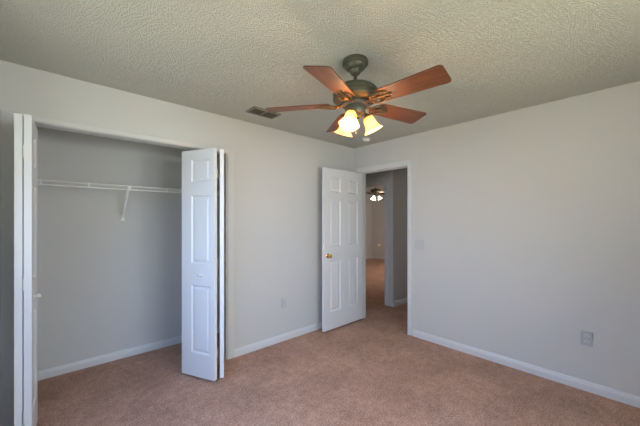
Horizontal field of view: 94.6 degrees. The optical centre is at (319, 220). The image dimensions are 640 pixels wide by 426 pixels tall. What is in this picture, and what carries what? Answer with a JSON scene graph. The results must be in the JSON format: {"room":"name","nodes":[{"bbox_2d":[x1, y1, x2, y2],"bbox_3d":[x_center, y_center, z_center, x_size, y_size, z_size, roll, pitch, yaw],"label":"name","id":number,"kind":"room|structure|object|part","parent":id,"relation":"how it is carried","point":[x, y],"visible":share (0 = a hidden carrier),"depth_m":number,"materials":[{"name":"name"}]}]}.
{"room":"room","nodes":[
{"label":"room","id":0,"kind":"room"},
{"bbox_2d":[37,127,219,370],"bbox_3d":[-1.879,0.177,3.204,2.165,2.440,0.115,0,0,-43],"label":"wall","id":1,"kind":"structure","parent":0,"point":[107,284],"depth_m":2.92,"materials":[{"name":"grey paint"}]},
{"bbox_2d":[38,326,219,380],"bbox_3d":[-1.878,1.357,3.118,2.050,0.080,0.013,0,0,-43],"label":"baseboard","id":2,"kind":"structure","parent":1,"relation":"attached to","point":[78,365],"depth_m":2.90,"materials":[{"name":"white paint"}]},
{"bbox_2d":[38,179,219,220],"bbox_3d":[-1.780,-0.165,3.011,2.030,0.330,0.313,0,0,-43],"label":"wire shelf","id":3,"kind":"object","parent":1,"relation":"attached to","point":[40,182],"visible":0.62,"depth_m":2.79,"materials":[{"name":"white metal"}]},
{"bbox_3d":[-1.778,-0.308,3.009,2.030,0.044,0.307,0,0,-43],"label":"rail","id":4,"kind":"part","parent":3,"relation":"part of","materials":[{"name":"white metal"}]},
{"bbox_2d":[0,60,353,422],"bbox_3d":[-0.859,0.177,3.119,3.553,2.440,0.115,0,0,-43],"label":"wall","id":5,"kind":"structure","parent":0,"point":[278,173],"depth_m":3.17,"materials":[{"name":"grey paint"}]},
{"bbox_2d":[14,113,40,425],"bbox_3d":[-1.847,0.376,1.877,0.112,1.998,0.380,0,0,-43],"label":"door","id":6,"kind":"structure","parent":5,"relation":"in","point":[26,295],"depth_m":1.73,"materials":[{"name":"white paint"}]},
{"bbox_3d":[-1.786,0.475,1.870,0.032,0.032,0.032,0,0,-40],"label":"handle","id":7,"kind":"part","parent":6,"relation":"part of","materials":[{"name":"grey plastic"}]},
{"bbox_2d":[1,110,233,425],"bbox_3d":[-1.514,0.341,2.508,1.620,2.112,0.128,0,0,-43],"label":"door frame","id":8,"kind":"structure","parent":5,"relation":"attached to","point":[7,118],"depth_m":1.95,"materials":[{"name":"white paint"}]},
{"bbox_2d":[0,322,321,425],"bbox_3d":[-0.816,1.357,3.072,3.553,0.080,0.013,0,0,-43],"label":"baseboard","id":9,"kind":"structure","parent":5,"relation":"attached to","point":[249,348],"depth_m":3.34,"materials":[{"name":"white paint"}]},
{"bbox_2d":[182,148,223,380],"bbox_3d":[-0.997,0.376,2.686,0.393,1.998,0.357,0,0,-43],"label":"door","id":10,"kind":"structure","parent":5,"relation":"in","point":[199,167],"depth_m":2.58,"materials":[{"name":"white paint"}]},
{"bbox_2d":[281,297,286,308],"bbox_3d":[-0.416,0.960,3.440,0.074,0.118,0.010,0,0,-43],"label":"wall outlet","id":11,"kind":"object","parent":5,"relation":"attached to","point":[283,300],"visible":1,"depth_m":3.44,"materials":[{"name":"grey plastic"}]},
{"bbox_2d":[0,0,639,191],"bbox_3d":[1.145,-1.083,5.089,9.400,0.080,7.880,0,0,-43],"label":"ceiling","id":12,"kind":"structure","parent":0,"point":[227,58],"depth_m":1.81,"materials":[{"name":"white paint"}]},
{"bbox_2d":[245,106,280,118],"bbox_3d":[-0.543,-1.037,2.851,0.300,0.012,0.165,0,0,-43],"label":"ceiling vent","id":13,"kind":"object","parent":12,"relation":"in","point":[254,110],"visible":1,"depth_m":2.85,"materials":[{"name":"silver metal"}]},
{"bbox_2d":[265,54,450,136],"bbox_3d":[0.258,-0.798,1.903,1.100,0.490,1.153,0,0,43],"label":"ceiling fan","id":14,"kind":"object","parent":12,"relation":"hanging from","point":[356,95],"visible":1,"depth_m":1.83,"materials":[{"name":"brown wood"}]},
{"bbox_3d":[-0.143,-0.753,1.978,0.423,0.006,0.154,-1,11,7],"label":"blade","id":15,"kind":"part","parent":14,"relation":"part of","materials":[{"name":"brown wood"}]},
{"bbox_3d":[0.069,-0.742,1.589,0.154,0.006,0.423,14,9,24],"label":"blade","id":16,"kind":"part","parent":14,"relation":"part of","materials":[{"name":"brown wood"}]},
{"bbox_3d":[0.161,-0.761,2.299,0.154,0.006,0.423,-13,2,-10],"label":"blade","id":17,"kind":"part","parent":14,"relation":"part of","materials":[{"name":"brown wood"}]},
{"bbox_3d":[0.162,-0.625,2.027,0.124,0.125,0.127,0,0,43],"label":"lamp shade","id":18,"kind":"part","parent":14,"relation":"part of","materials":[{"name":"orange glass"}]},
{"bbox_3d":[0.181,-0.625,1.820,0.128,0.125,0.122,0,0,43],"label":"lamp shade","id":19,"kind":"part","parent":14,"relation":"part of","materials":[{"name":"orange glass"}]},
{"bbox_3d":[0.187,-0.633,1.833,0.037,0.067,0.047,0,0,43],"label":"bulb","id":20,"kind":"part","parent":14,"relation":"part of","materials":[{"name":"white glass"}]},
{"bbox_3d":[0.352,-0.625,1.939,0.125,0.125,0.122,0,0,43],"label":"lamp shade","id":21,"kind":"part","parent":14,"relation":"part of","materials":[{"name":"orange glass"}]},
{"bbox_3d":[0.561,-0.761,2.109,0.423,0.006,0.154,0,-13,-29],"label":"blade","id":22,"kind":"part","parent":14,"relation":"part of","materials":[{"name":"brown wood"}]},
{"bbox_3d":[0.504,-0.761,1.670,0.423,0.006,0.154,0,-13,43],"label":"blade","id":23,"kind":"part","parent":14,"relation":"part of","materials":[{"name":"brown wood"}]},
{"bbox_2d":[362,138,370,141],"bbox_3d":[0.593,-1.025,3.768,0.110,0.036,0.110,0,0,-43],"label":"smoke detector","id":24,"kind":"object","parent":12,"relation":"attached to","point":[363,139],"visible":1,"depth_m":3.73,"materials":[{"name":"white plastic"}]},
{"bbox_2d":[366,188,384,199],"bbox_3d":[1.558,-0.798,8.205,1.153,0.490,1.100,0,0,31],"label":"ceiling fan","id":25,"kind":"object","parent":12,"relation":"hanging from","point":[376,192],"visible":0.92,"depth_m":8.10,"materials":[{"name":"brown wood"}]},
{"bbox_2d":[37,258,639,425],"bbox_3d":[1.145,1.427,5.089,9.400,0.060,7.880,0,0,-43],"label":"floor","id":26,"kind":"structure","parent":0,"point":[368,371],"depth_m":2.43,"materials":[{"name":"brown carpet"}]},
{"bbox_2d":[366,192,371,256],"bbox_3d":[-0.172,0.177,9.151,5.617,2.440,0.115,0,0,-43],"label":"wall","id":27,"kind":"structure","parent":0,"point":[368,196],"depth_m":10.87,"materials":[{"name":"grey paint"}]},
{"bbox_2d":[366,256,384,259],"bbox_3d":[1.560,1.357,7.963,4.670,0.080,3.978,0,0,-43],"label":"baseboard","id":28,"kind":"structure","parent":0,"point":[368,257],"depth_m":10.84,"materials":[{"name":"white paint"}]},
{"bbox_2d":[372,192,384,256],"bbox_3d":[3.318,0.177,9.587,0.115,2.440,4.193,0,0,-43],"label":"wall","id":29,"kind":"structure","parent":0,"point":[378,206],"depth_m":10.79,"materials":[{"name":"grey paint"}]},
{"bbox_2d":[366,168,407,306],"bbox_3d":[1.557,0.177,7.893,4.770,2.440,4.078,0,0,-43],"label":"wall","id":30,"kind":"structure","parent":0,"point":[397,179],"depth_m":4.89,"materials":[{"name":"grey paint"}]},
{"bbox_2d":[366,181,387,305],"bbox_3d":[0.835,0.374,5.227,0.126,2.045,0.952,0,0,-43],"label":"door frame","id":31,"kind":"structure","parent":30,"relation":"attached to","point":[385,183],"depth_m":4.85,"materials":[{"name":"white paint"}]},
{"bbox_2d":[393,297,407,306],"bbox_3d":[1.998,1.357,5.521,2.188,0.080,0.013,0,0,-43],"label":"baseboard","id":32,"kind":"structure","parent":30,"relation":"attached to","point":[405,300],"depth_m":4.90,"materials":[{"name":"white paint"}]},
{"bbox_2d":[354,81,639,396],"bbox_3d":[0.465,0.177,4.388,0.115,2.440,7.765,0,0,-43],"label":"wall","id":33,"kind":"structure","parent":0,"point":[527,220],"depth_m":2.66,"materials":[{"name":"grey paint"}]},
{"bbox_2d":[321,167,361,331],"bbox_3d":[0.313,0.357,3.913,0.754,2.035,0.159,0,0,-43],"label":"door","id":34,"kind":"structure","parent":33,"relation":"in","point":[341,255],"depth_m":3.86,"materials":[{"name":"white paint"}]},
{"bbox_2d":[357,159,411,335],"bbox_3d":[0.868,0.326,3.950,0.141,2.141,0.867,0,0,-43],"label":"door frame","id":35,"kind":"structure","parent":33,"relation":"attached to","point":[406,163],"depth_m":3.79,"materials":[{"name":"white paint"}]},
{"bbox_2d":[415,239,423,249],"bbox_3d":[1.178,0.284,3.512,0.020,0.116,0.116,0,0,-43],"label":"light switch","id":36,"kind":"object","parent":33,"relation":"attached to","point":[419,244],"visible":1,"depth_m":3.51,"materials":[{"name":"grey plastic"}]},
{"bbox_2d":[413,329,639,407],"bbox_3d":[1.729,1.357,2.916,0.013,0.080,3.658,0,0,-43],"label":"baseboard","id":37,"kind":"structure","parent":33,"relation":"attached to","point":[600,390],"depth_m":2.65,"materials":[{"name":"white paint"}]},
{"bbox_2d":[581,330,592,346],"bbox_3d":[2.186,0.967,2.421,0.010,0.118,0.074,0,0,-43],"label":"wall outlet","id":38,"kind":"object","parent":33,"relation":"attached to","point":[586,337],"visible":1,"depth_m":2.42,"materials":[{"name":"grey plastic"}]}
]}

